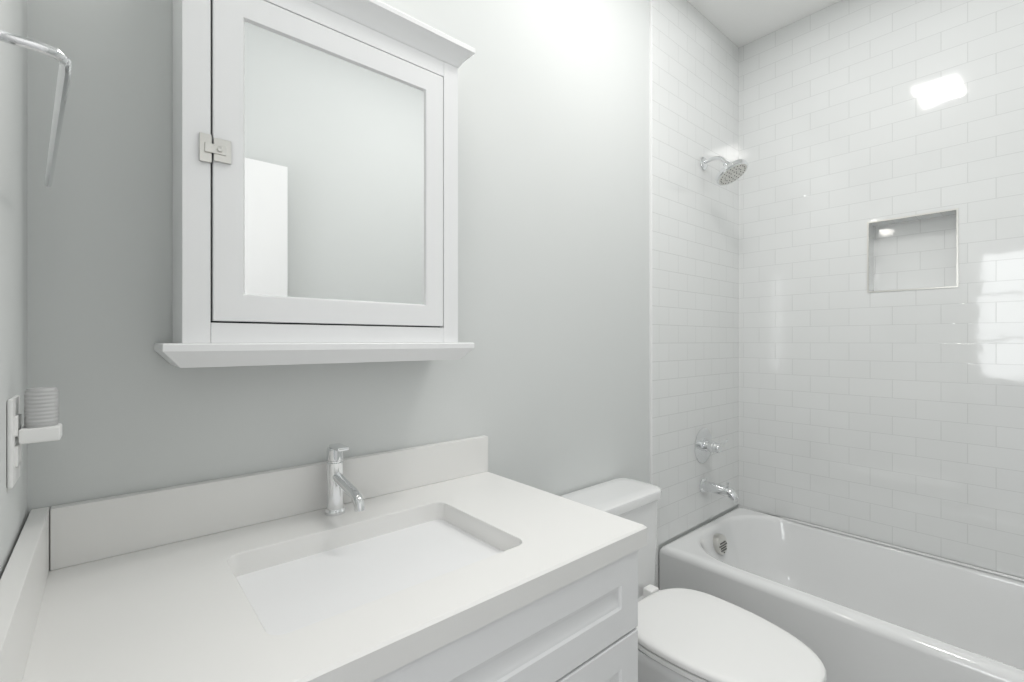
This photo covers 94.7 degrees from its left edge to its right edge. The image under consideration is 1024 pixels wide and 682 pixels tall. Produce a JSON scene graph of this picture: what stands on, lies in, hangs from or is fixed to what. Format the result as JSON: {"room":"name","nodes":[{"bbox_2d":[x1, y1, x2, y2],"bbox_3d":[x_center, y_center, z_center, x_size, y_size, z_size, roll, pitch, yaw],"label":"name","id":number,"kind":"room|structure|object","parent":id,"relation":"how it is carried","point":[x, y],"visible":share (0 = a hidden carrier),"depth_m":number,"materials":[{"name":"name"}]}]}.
{"room":"bathroom","nodes":[
{"label":"bathroom","id":0,"kind":"room"},
{"bbox_2d":[0,0,26,578],"bbox_3d":[-0.618,-0.146,0.469,0.130,2.790,0.697,0,0,-41],"label":"wall","id":1,"kind":"structure","parent":0,"point":[13,232],"depth_m":0.65,"materials":[{"name":"white paint"}]},
{"bbox_2d":[7,395,21,488],"bbox_3d":[-0.673,0.134,0.639,0.008,0.116,0.070,0,0,-41],"label":"electrical outlet plate","id":2,"kind":"object","parent":1,"relation":"attached to","point":[14,446],"visible":0.94,"depth_m":0.62,"materials":[{"name":"white plastic"}]},
{"bbox_2d":[18,387,61,443],"bbox_3d":[-0.654,0.101,0.655,0.041,0.074,0.038,0,0,-41],"label":"light","id":3,"kind":"object","parent":2,"relation":"attached to","point":[41,413],"visible":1,"depth_m":0.64,"materials":[{"name":"white plastic"}]},
{"bbox_2d":[0,30,70,186],"bbox_3d":[-0.503,-0.221,0.494,0.076,0.048,0.454,0,0,-41],"label":"towel ring","id":4,"kind":"object","parent":1,"relation":"attached to","point":[64,73],"visible":1,"depth_m":0.40,"materials":[{"name":"silver metal"}]},
{"bbox_2d":[27,0,736,587],"bbox_3d":[0.175,-0.146,1.712,3.300,2.790,0.150,0,0,-41],"label":"wall","id":5,"kind":"structure","parent":0,"point":[545,384],"depth_m":1.27,"materials":[{"name":"white paint"}]},
{"bbox_2d":[154,0,474,367],"bbox_3d":[-0.380,-0.334,1.014,0.615,0.757,0.178,0,0,-41],"label":"mirrored medicine cabinet","id":6,"kind":"object","parent":5,"relation":"attached to","point":[315,181],"visible":1,"depth_m":0.93,"materials":[{"name":"white paint"}]},
{"bbox_2d":[650,0,651,483],"bbox_3d":[0.575,-0.146,1.951,0.005,2.790,0.009,0,0,-41],"label":"trim","id":7,"kind":"structure","parent":5,"relation":"attached to","point":[650,241],"depth_m":1.95,"materials":[{"name":"white"}]},
{"bbox_2d":[652,0,738,586],"bbox_3d":[0.883,-0.146,2.218,0.810,2.790,0.008,0,0,-41],"label":"tile","id":8,"kind":"structure","parent":5,"relation":"attached to","point":[695,241],"depth_m":2.17,"materials":[{"name":"white tile"}]},
{"bbox_2d":[694,428,727,462],"bbox_3d":[0.936,0.494,2.203,0.178,0.164,0.083,0,0,-41],"label":"shower valve","id":9,"kind":"object","parent":8,"relation":"attached to","point":[705,446],"visible":1,"depth_m":2.20,"materials":[{"name":"silver metal"}]},
{"bbox_2d":[699,478,738,500],"bbox_3d":[0.957,0.680,2.168,0.068,0.078,0.164,0,0,-41],"label":"tub spout","id":10,"kind":"object","parent":8,"relation":"attached to","point":[719,489],"visible":1,"depth_m":2.16,"materials":[{"name":"silver metal"}]},
{"bbox_2d":[700,156,748,185],"bbox_3d":[0.969,-0.793,2.155,0.146,0.152,0.204,0,0,-41],"label":"shower head","id":11,"kind":"object","parent":8,"relation":"attached to","point":[730,172],"visible":1,"depth_m":2.13},
{"bbox_2d":[687,0,840,47],"bbox_3d":[0.767,-1.591,1.024,3.300,0.100,2.150,0,0,-41],"label":"ceiling","id":12,"kind":"structure","parent":0,"point":[739,23],"depth_m":2.23,"materials":[{"name":"white paint"}]},
{"bbox_2d":[737,0,1023,578],"bbox_3d":[1.780,-0.146,1.990,0.250,2.790,1.525,0,0,-41],"label":"tiled wall","id":13,"kind":"structure","parent":0,"point":[895,418],"depth_m":2.02,"materials":[{"name":"white tile"}]},
{"bbox_2d":[867,208,958,292],"bbox_3d":[1.648,-0.364,1.952,0.006,0.309,0.292,0,0,-41],"label":"trim","id":14,"kind":"structure","parent":13,"relation":"attached to","point":[957,247],"depth_m":1.90,"materials":[{"name":"white tile"}]},
{"bbox_3d":[0.767,1.299,1.025,3.300,0.100,2.150,0,0,-41],"label":"floor","id":15,"kind":"structure","parent":0,"visible":0},
{"bbox_2d":[0,435,646,681],"bbox_3d":[-0.257,0.736,0.873,0.937,1.020,0.553,0,0,-41],"label":"bathroom vanity","id":16,"kind":"object","parent":15,"relation":"on","point":[452,561],"visible":1,"depth_m":0.80,"materials":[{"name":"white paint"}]},
{"bbox_2d":[560,478,825,681],"bbox_3d":[0.508,0.883,1.410,0.404,0.732,0.728,0,0,-41],"label":"toilet","id":17,"kind":"object","parent":15,"relation":"on","point":[687,635],"visible":0.58,"depth_m":1.32,"materials":[{"name":"white ceramic"}]},
{"bbox_2d":[659,508,1023,681],"bbox_3d":[1.396,1.054,1.659,0.757,0.389,1.518,0,0,-41],"label":"bathtub","id":18,"kind":"object","parent":15,"relation":"on","point":[844,607],"visible":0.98,"depth_m":1.80,"materials":[{"name":"white ceramic"}]}
]}

